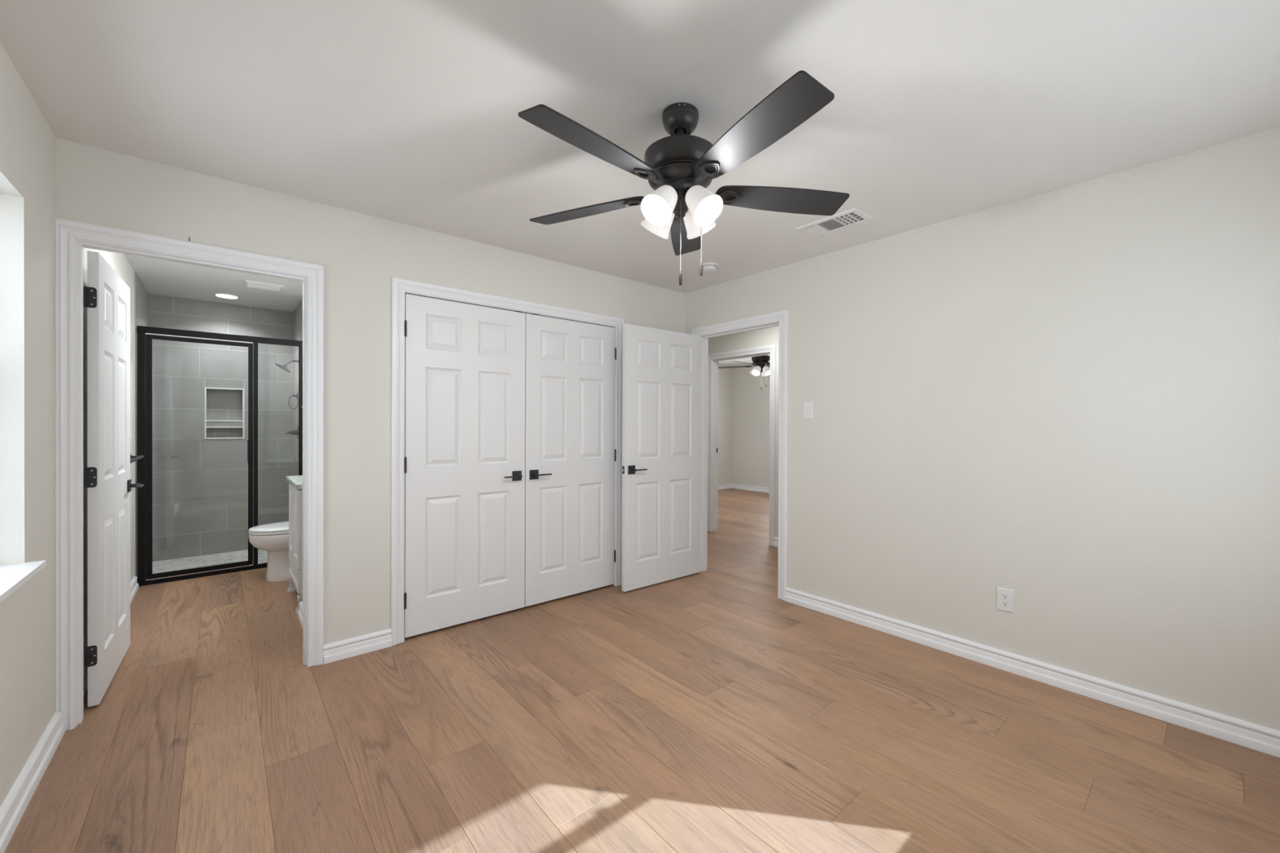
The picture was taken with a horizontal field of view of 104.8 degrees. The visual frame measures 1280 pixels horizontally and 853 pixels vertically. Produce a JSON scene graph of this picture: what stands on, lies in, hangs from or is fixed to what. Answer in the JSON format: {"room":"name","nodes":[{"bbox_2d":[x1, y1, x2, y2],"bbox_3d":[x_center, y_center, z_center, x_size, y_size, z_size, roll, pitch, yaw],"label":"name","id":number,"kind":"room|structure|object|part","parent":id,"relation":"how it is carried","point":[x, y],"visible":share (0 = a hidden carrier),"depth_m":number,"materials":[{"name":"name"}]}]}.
{"room":"empty bedroom","nodes":[
{"label":"empty bedroom","id":0,"kind":"room"},
{"bbox_2d":[0,42,148,807],"bbox_3d":[-2.321,0.039,1.819,0.168,2.440,7.015,0,0,-40],"label":"wall","id":1,"kind":"structure","parent":0,"point":[28,144],"depth_m":1.74,"materials":[{"name":"paint"}]},
{"bbox_2d":[0,560,46,602],"bbox_3d":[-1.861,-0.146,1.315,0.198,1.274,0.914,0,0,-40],"label":"window sill","id":2,"kind":"structure","parent":1,"relation":"in","point":[12,576],"depth_m":1.57,"materials":[{"name":"white plastic"}]},
{"bbox_2d":[0,711,65,852],"bbox_3d":[-1.235,1.221,0.674,0.026,0.094,3.531,0,0,-40],"label":"baseboard","id":3,"kind":"structure","parent":1,"relation":"attached to","point":[16,802],"depth_m":1.67,"materials":[{"name":"paint"}]},
{"bbox_2d":[83,576,138,696],"bbox_3d":[-3.171,1.204,2.961,0.026,0.094,2.195,0,0,-40],"label":"baseboard","id":4,"kind":"structure","parent":1,"relation":"attached to","point":[134,585],"depth_m":3.55,"materials":[{"name":"paint"}]},
{"bbox_2d":[130,454,144,462],"bbox_3d":[-3.471,0.226,3.352,0.073,0.044,0.800,0,0,-40],"label":"towel bar","id":5,"kind":"object","parent":1,"relation":"attached to","point":[135,458],"visible":0.42,"depth_m":3.51,"materials":[{"name":"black metal"}]},
{"bbox_2d":[148,293,293,561],"bbox_3d":[-4.042,0.020,4.812,1.088,2.440,0.008,0,0,-40],"label":"wall","id":6,"kind":"structure","parent":0,"point":[200,485],"depth_m":4.74,"materials":[{"name":"grey tile"}]},
{"bbox_2d":[204,386,244,439],"bbox_3d":[-4.076,-0.128,4.841,0.312,0.510,0.111,0,0,-40],"label":"shower niche","id":7,"kind":"object","parent":6,"relation":"attached to","point":[224,406],"visible":0.85,"depth_m":4.86,"materials":[{"name":"grey tile"}]},
{"bbox_2d":[206,420,242,427],"bbox_3d":[-4.073,-0.025,4.838,0.272,0.074,0.101,0,0,-40],"label":"shelf","id":8,"kind":"object","parent":7,"relation":"attached to","point":[210,424],"depth_m":4.80,"materials":[{"name":"grey tile"}]},
{"bbox_2d":[293,298,302,475],"bbox_3d":[-3.374,0.022,4.871,0.008,2.440,0.765,0,0,-40],"label":"wall","id":9,"kind":"structure","parent":0,"point":[298,313],"depth_m":4.95,"materials":[{"name":"grey tile"}]},
{"bbox_2d":[275,360,298,373],"bbox_3d":[-3.353,-0.584,4.691,0.194,0.142,0.144,0,0,-40],"label":"shower","id":10,"kind":"object","parent":9,"relation":"attached to","point":[283,366],"visible":0.91,"depth_m":4.67,"materials":[{"name":"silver metal"}]},
{"bbox_3d":[-3.327,-0.606,4.713,0.126,0.065,0.019,0,0,-40],"label":"shower arm","id":11,"kind":"part","parent":10,"relation":"part of","materials":[{"name":"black metal"}]},
{"bbox_2d":[285,425,298,439],"bbox_3d":[-3.345,0.058,4.748,0.107,0.136,0.116,0,0,-40],"label":"shower valve","id":12,"kind":"object","parent":9,"relation":"attached to","point":[293,432],"visible":0.79,"depth_m":4.75,"materials":[{"name":"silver metal"}]},
{"bbox_3d":[-3.349,0.058,4.745,0.099,0.048,0.048,0,0,-40],"label":"valve lever","id":13,"kind":"part","parent":12,"relation":"part of","materials":[{"name":"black metal"}]},
{"bbox_2d":[288,393,298,408],"bbox_3d":[-3.405,-0.249,4.846,0.075,0.159,0.081,0,0,-40],"label":"towel ring","id":14,"kind":"object","parent":9,"relation":"attached to","point":[296,394],"visible":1,"depth_m":4.85,"materials":[{"name":"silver metal"}]},
{"bbox_2d":[302,542,302,600],"bbox_3d":[-1.957,0.035,3.028,0.115,2.440,0.740,0,0,-40],"label":"wall","id":15,"kind":"structure","parent":0,"point":[302,543],"depth_m":3.28,"materials":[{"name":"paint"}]},
{"bbox_2d":[297,600,302,628],"bbox_3d":[-2.015,1.208,2.987,0.026,0.094,0.740,0,0,-40],"label":"baseboard","id":16,"kind":"structure","parent":15,"relation":"attached to","point":[300,611],"depth_m":3.19,"materials":[{"name":"paint"}]},
{"bbox_2d":[56,137,684,644],"bbox_3d":[-0.992,0.038,3.284,3.769,2.440,0.115,0,0,-40],"label":"wall","id":17,"kind":"structure","parent":0,"point":[360,254],"depth_m":2.70,"materials":[{"name":"paint"}]},
{"bbox_2d":[83,250,144,706],"bbox_3d":[-2.666,0.232,2.486,0.159,2.022,0.774,0,0,-39],"label":"door","id":18,"kind":"structure","parent":17,"relation":"in","point":[107,479],"depth_m":2.35,"materials":[{"name":"white paint"}]},
{"bbox_3d":[-2.852,0.331,2.753,0.008,0.066,0.066,0,0,-39],"label":"handle","id":19,"kind":"part","parent":18,"relation":"part of","materials":[{"name":"black metal"}]},
{"bbox_3d":[-2.799,0.331,2.735,0.056,0.022,0.120,0,0,-39],"label":"lever","id":20,"kind":"part","parent":18,"relation":"part of","materials":[{"name":"black metal"}]},
{"bbox_2d":[55,217,324,731],"bbox_3d":[-2.070,0.203,2.360,0.928,2.109,0.136,0,0,-40],"label":"door frame","id":21,"kind":"structure","parent":17,"relation":"attached to","point":[71,236],"depth_m":2.10,"materials":[{"name":"paint"}]},
{"bbox_2d":[323,628,391,664],"bbox_3d":[-1.554,1.211,2.725,0.331,0.094,0.026,0,0,-40],"label":"baseboard","id":22,"kind":"structure","parent":17,"relation":"attached to","point":[353,646],"depth_m":2.71,"materials":[{"name":"paint"}]},
{"bbox_2d":[404,293,525,638],"bbox_3d":[-1.075,0.229,3.121,0.774,2.022,0.097,0,0,-40],"label":"door","id":23,"kind":"structure","parent":17,"relation":"in","point":[465,363],"depth_m":3.10,"materials":[{"name":"white paint"}]},
{"bbox_3d":[-0.850,0.334,3.285,0.120,0.022,0.056,0,0,-40],"label":"lever","id":24,"kind":"part","parent":23,"relation":"part of","materials":[{"name":"black metal"}]},
{"bbox_3d":[-0.833,0.334,3.339,0.066,0.066,0.008,0,0,-40],"label":"handle","id":25,"kind":"part","parent":23,"relation":"part of","materials":[{"name":"black metal"}]},
{"bbox_2d":[391,276,624,645],"bbox_3d":[-0.818,0.200,3.421,1.692,2.115,0.136,0,0,-40],"label":"door frame","id":26,"kind":"structure","parent":17,"relation":"attached to","point":[399,286],"depth_m":2.88,"materials":[{"name":"paint"}]},
{"bbox_2d":[524,313,616,606],"bbox_3d":[-0.480,0.229,3.625,0.774,2.022,0.097,0,0,-40],"label":"door","id":27,"kind":"structure","parent":17,"relation":"in","point":[571,452],"depth_m":3.60,"materials":[{"name":"white paint"}]},
{"bbox_3d":[-0.735,0.334,3.422,0.066,0.066,0.008,0,0,-40],"label":"handle","id":28,"kind":"part","parent":27,"relation":"part of","materials":[{"name":"black metal"}]},
{"bbox_3d":[-0.679,0.334,3.430,0.120,0.022,0.056,0,0,-40],"label":"lever","id":29,"kind":"part","parent":27,"relation":"part of","materials":[{"name":"black metal"}]},
{"bbox_2d":[0,0,1279,366],"bbox_3d":[0.898,-1.231,4.596,8.670,0.100,7.110,0,0,-40],"label":"ceiling","id":30,"kind":"structure","parent":0,"point":[406,112],"depth_m":1.77,"materials":[{"name":"paint"}]},
{"bbox_2d":[213,293,240,298],"bbox_3d":[-3.785,-1.194,4.518,0.196,0.008,0.196,0,0,-40],"label":"recessed light","id":31,"kind":"object","parent":30,"relation":"in","point":[219,295],"visible":1,"depth_m":4.49,"materials":[{"name":"white plastic"}]},
{"bbox_2d":[244,280,284,291],"bbox_3d":[-3.183,-1.187,4.175,0.260,0.014,0.200,0,0,-40],"label":"ceiling vent","id":32,"kind":"object","parent":30,"relation":"in","point":[247,283],"visible":1,"depth_m":4.15,"materials":[{"name":"white metal"}]},
{"bbox_2d":[518,70,849,285],"bbox_3d":[0.135,-0.846,1.815,1.260,0.651,1.283,0,0,-40],"label":"ceiling fan","id":33,"kind":"object","parent":30,"relation":"hanging from","point":[679,166],"visible":1,"depth_m":1.74,"materials":[{"name":"black metal"}]},
{"bbox_3d":[-0.209,-0.885,2.024,0.524,0.036,0.136,0,0,26],"label":"blade","id":34,"kind":"part","parent":33,"relation":"part of","materials":[{"name":"black wood"}]},
{"bbox_3d":[-0.128,-0.883,1.561,0.136,0.036,0.524,0,0,44],"label":"blade","id":35,"kind":"part","parent":33,"relation":"part of","materials":[{"name":"black wood"}]},
{"bbox_3d":[0.072,-0.801,1.923,0.121,0.142,0.140,0,0,-40],"label":"lamp shade","id":36,"kind":"part","parent":33,"relation":"part of","materials":[{"name":"white glass"}]},
{"bbox_3d":[0.075,-0.801,1.771,0.140,0.142,0.121,0,0,-40],"label":"lamp shade","id":37,"kind":"part","parent":33,"relation":"part of","materials":[{"name":"white glass"}]},
{"bbox_3d":[0.083,-0.813,1.780,0.079,0.086,0.059,0,0,-40],"label":"bulb","id":38,"kind":"part","parent":33,"relation":"part of","materials":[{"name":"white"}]},
{"bbox_3d":[0.150,-0.699,1.812,0.003,0.270,0.003,0,0,-40],"label":"pull chain","id":39,"kind":"part","parent":33,"relation":"part of","materials":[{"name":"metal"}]},
{"bbox_3d":[0.207,-0.885,2.244,0.136,0.036,0.524,0,0,8],"label":"blade","id":40,"kind":"part","parent":33,"relation":"part of","materials":[{"name":"black wood"}]},
{"bbox_3d":[0.225,-0.801,1.927,0.140,0.142,0.121,0,0,-40],"label":"lamp shade","id":41,"kind":"part","parent":33,"relation":"part of","materials":[{"name":"white glass"}]},
{"bbox_3d":[0.218,-0.812,1.782,0.059,0.086,0.079,0,0,-40],"label":"bulb","id":42,"kind":"part","parent":33,"relation":"part of","materials":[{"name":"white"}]},
{"bbox_3d":[0.228,-0.800,1.774,0.121,0.142,0.140,0,0,-40],"label":"lamp shade","id":43,"kind":"part","parent":33,"relation":"part of","materials":[{"name":"white glass"}]},
{"bbox_3d":[0.338,-0.881,1.495,0.136,0.036,0.524,0,0,-28],"label":"blade","id":44,"kind":"part","parent":33,"relation":"part of","materials":[{"name":"black wood"}]},
{"bbox_3d":[0.544,-0.882,1.917,0.524,0.036,0.136,0,0,-10],"label":"blade","id":45,"kind":"part","parent":33,"relation":"part of","materials":[{"name":"black wood"}]},
{"bbox_2d":[702,262,718,273],"bbox_3d":[0.505,-1.156,3.606,0.140,0.045,0.140,0,0,-40],"label":"smoke detector","id":46,"kind":"object","parent":30,"relation":"attached to","point":[709,267],"visible":0.84,"depth_m":3.56,"materials":[{"name":"white plastic"}]},
{"bbox_3d":[0.505,-1.171,3.606,0.140,0.014,0.140,0,0,-40],"label":"plate","id":47,"kind":"part","parent":46,"relation":"part of","materials":[{"name":"white plastic"}]},
{"bbox_2d":[718,355,769,390],"bbox_3d":[1.773,-0.863,7.265,1.260,0.651,1.283,0,0,-40],"label":"ceiling fan","id":48,"kind":"object","parent":30,"relation":"hanging from","point":[761,362],"visible":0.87,"depth_m":7.22,"materials":[{"name":"black metal"}]},
{"bbox_3d":[1.429,-0.902,7.474,0.524,0.036,0.136,0,0,26],"label":"blade","id":49,"kind":"part","parent":48,"relation":"part of","materials":[{"name":"black wood"}]},
{"bbox_3d":[1.713,-0.818,7.221,0.140,0.142,0.121,0,0,-40],"label":"lamp shade","id":50,"kind":"part","parent":48,"relation":"part of","materials":[{"name":"white glass"}]},
{"bbox_3d":[1.866,-0.817,7.224,0.121,0.142,0.140,0,0,-40],"label":"lamp shade","id":51,"kind":"part","parent":48,"relation":"part of","materials":[{"name":"white glass"}]},
{"bbox_2d":[795,207,873,237],"bbox_3d":[1.119,-1.167,2.845,0.207,0.011,0.360,0,0,-40],"label":"ceiling vent","id":52,"kind":"object","parent":30,"relation":"in","point":[853,216],"visible":1,"depth_m":2.83,"materials":[{"name":"white metal"}]},
{"bbox_2d":[4,488,1279,852],"bbox_3d":[0.896,1.279,4.614,8.570,0.060,7.030,0,0,-40],"label":"floor","id":53,"kind":"structure","parent":0,"point":[709,710],"depth_m":1.97,"materials":[{"name":"brown wood"}]},
{"bbox_2d":[137,325,302,586],"bbox_3d":[-3.495,0.231,4.177,1.078,2.028,0.066,0,0,-40],"label":"shower door frame","id":54,"kind":"structure","parent":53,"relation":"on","point":[144,377],"depth_m":3.97,"materials":[{"name":"glass"},{"name":"matt black metal"}]},
{"bbox_3d":[-3.621,0.239,4.078,0.662,1.923,0.026,0,0,-40],"label":"shower door","id":55,"kind":"part","parent":54,"relation":"part of","materials":[{"name":"clear glass"}]},
{"bbox_3d":[-3.372,0.215,4.255,0.022,0.200,0.026,0,0,-40],"label":"pull handle","id":56,"kind":"part","parent":54,"relation":"part of","materials":[{"name":"black metal"}]},
{"bbox_2d":[248,520,289,582],"bbox_3d":[-2.818,0.870,4.171,0.776,0.755,0.430,0,0,-40],"label":"toilet","id":57,"kind":"object","parent":53,"relation":"on","point":[272,538],"visible":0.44,"depth_m":3.95,"materials":[{"name":"white ceramic"}]},
{"bbox_3d":[-2.907,0.845,4.096,0.544,0.018,0.368,0,0,-40],"label":"seat","id":58,"kind":"part","parent":57,"relation":"part of","materials":[{"name":"white plastic"}]},
{"bbox_3d":[-2.906,0.821,4.097,0.543,0.026,0.366,0,0,-40],"label":"lid","id":59,"kind":"part","parent":57,"relation":"part of","materials":[{"name":"white plastic"}]},
{"bbox_2d":[285,475,302,614],"bbox_3d":[-2.274,0.816,3.699,0.569,0.870,0.675,0,0,-40],"label":"vanity cabinet","id":60,"kind":"object","parent":53,"relation":"on","point":[295,482],"visible":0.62,"depth_m":3.45,"materials":[{"name":"wood"}]},
{"bbox_3d":[-2.566,0.686,3.641,0.020,0.528,0.307,0,0,-40],"label":"cabinet door","id":61,"kind":"part","parent":60,"relation":"part of","materials":[{"name":"white wood"}]},
{"bbox_2d":[285,475,302,488],"bbox_3d":[-2.272,0.397,3.697,0.569,0.032,0.675,0,0,-40],"label":"countertop","id":62,"kind":"structure","parent":60,"relation":"on","point":[296,482],"depth_m":3.49,"materials":[{"name":"stone"}]},
{"bbox_3d":[-2.469,1.038,3.526,0.020,0.157,0.612,0,0,-40],"label":"drawer","id":63,"kind":"part","parent":60,"relation":"part of","materials":[{"name":"white wood"}]},
{"bbox_3d":[-2.367,0.688,3.406,0.020,0.528,0.301,0,0,-40],"label":"cabinet door","id":64,"kind":"part","parent":60,"relation":"part of","materials":[{"name":"white wood"}]},
{"bbox_2d":[717,365,732,484],"bbox_3d":[0.583,0.020,8.931,3.550,2.440,0.100,0,0,-40],"label":"wall","id":65,"kind":"structure","parent":0,"point":[725,375],"depth_m":9.80,"materials":[{"name":"paint"}]},
{"bbox_2d":[717,483,731,489],"bbox_3d":[0.602,1.193,8.873,3.275,0.094,0.026,0,0,-40],"label":"baseboard","id":66,"kind":"structure","parent":65,"relation":"attached to","point":[723,486],"depth_m":9.78,"materials":[{"name":"paint"}]},
{"bbox_2d":[707,325,778,537],"bbox_3d":[1.042,0.035,5.730,0.115,2.440,5.400,0,0,-40],"label":"wall","id":67,"kind":"structure","parent":0,"point":[770,335],"depth_m":5.32,"materials":[{"name":"paint"}]},
{"bbox_2d":[707,344,775,546],"bbox_3d":[1.151,0.197,5.586,0.136,2.117,0.959,0,0,-40],"label":"door frame","id":68,"kind":"structure","parent":67,"relation":"attached to","point":[713,358],"depth_m":5.87,"materials":[{"name":"paint"}]},
{"bbox_2d":[773,537,777,546],"bbox_3d":[2.070,1.217,4.407,0.026,0.094,2.039,0,0,-40],"label":"baseboard","id":69,"kind":"structure","parent":67,"relation":"attached to","point":[775,539],"depth_m":5.16,"materials":[{"name":"paint"}]},
{"bbox_2d":[731,364,769,488],"bbox_3d":[3.198,0.031,8.465,0.160,2.440,3.990,0,0,-40],"label":"wall","id":70,"kind":"structure","parent":0,"point":[750,405],"depth_m":9.60,"materials":[{"name":"paint"}]},
{"bbox_2d":[731,483,768,493],"bbox_3d":[3.122,1.204,8.410,0.026,0.094,3.990,0,0,-40],"label":"baseboard","id":71,"kind":"structure","parent":70,"relation":"attached to","point":[747,487],"depth_m":9.56,"materials":[{"name":"paint"}]},
{"bbox_2d":[684,126,1279,730],"bbox_3d":[1.586,0.048,3.066,0.115,2.440,3.550,0,0,-40],"label":"wall","id":72,"kind":"structure","parent":0,"point":[1066,400],"depth_m":2.42,"materials":[{"name":"paint"}]},
{"bbox_2d":[621,323,701,591],"bbox_3d":[0.193,0.236,3.981,0.832,2.022,0.159,0,0,-39],"label":"door","id":73,"kind":"structure","parent":72,"relation":"in","point":[661,369],"depth_m":3.94,"materials":[{"name":"white paint"}]},
{"bbox_3d":[-0.063,0.329,3.748,0.066,0.066,0.008,0,0,-39],"label":"handle","id":74,"kind":"part","parent":73,"relation":"part of","materials":[{"name":"black metal"}]},
{"bbox_3d":[-0.007,0.329,3.755,0.120,0.022,0.056,0,0,-39],"label":"lever","id":75,"kind":"part","parent":73,"relation":"part of","materials":[{"name":"black metal"}]},
{"bbox_2d":[691,310,787,600],"bbox_3d":[0.801,0.207,3.978,0.136,2.109,0.947,0,0,-40],"label":"door frame","id":76,"kind":"structure","parent":72,"relation":"attached to","point":[780,318],"depth_m":3.66,"materials":[{"name":"paint"}]},
{"bbox_2d":[803,401,813,418],"bbox_3d":[1.173,-0.113,3.450,0.018,0.118,0.072,0,0,-40],"label":"light switch","id":77,"kind":"object","parent":72,"relation":"attached to","point":[807,406],"visible":1,"depth_m":3.45,"materials":[{"name":"white plastic"}]},
{"bbox_2d":[996,586,1013,613],"bbox_3d":[1.913,0.909,2.585,0.008,0.118,0.072,0,0,-40],"label":"wall outlet","id":78,"kind":"object","parent":72,"relation":"attached to","point":[1005,597],"visible":1,"depth_m":2.58,"materials":[{"name":"white plastic"}]},
{"bbox_2d":[1000,600,1008,606],"bbox_3d":[1.911,0.929,2.583,0.002,0.027,0.034,0,0,-40],"label":"receptacle","id":79,"kind":"object","parent":78,"relation":"attached to","point":[1003,603],"depth_m":2.58,"materials":[{"name":"white plastic"}]},
{"bbox_2d":[1000,593,1008,599],"bbox_3d":[1.911,0.890,2.583,0.002,0.027,0.034,0,0,-40],"label":"receptacle","id":80,"kind":"object","parent":78,"relation":"attached to","point":[1003,596],"depth_m":2.58,"materials":[{"name":"white plastic"}]},
{"bbox_2d":[784,586,1279,757],"bbox_3d":[1.866,1.224,2.626,0.026,0.094,2.504,0,0,-40],"label":"baseboard","id":81,"kind":"structure","parent":72,"relation":"attached to","point":[1260,738],"depth_m":2.38,"materials":[{"name":"paint"}]}
]}

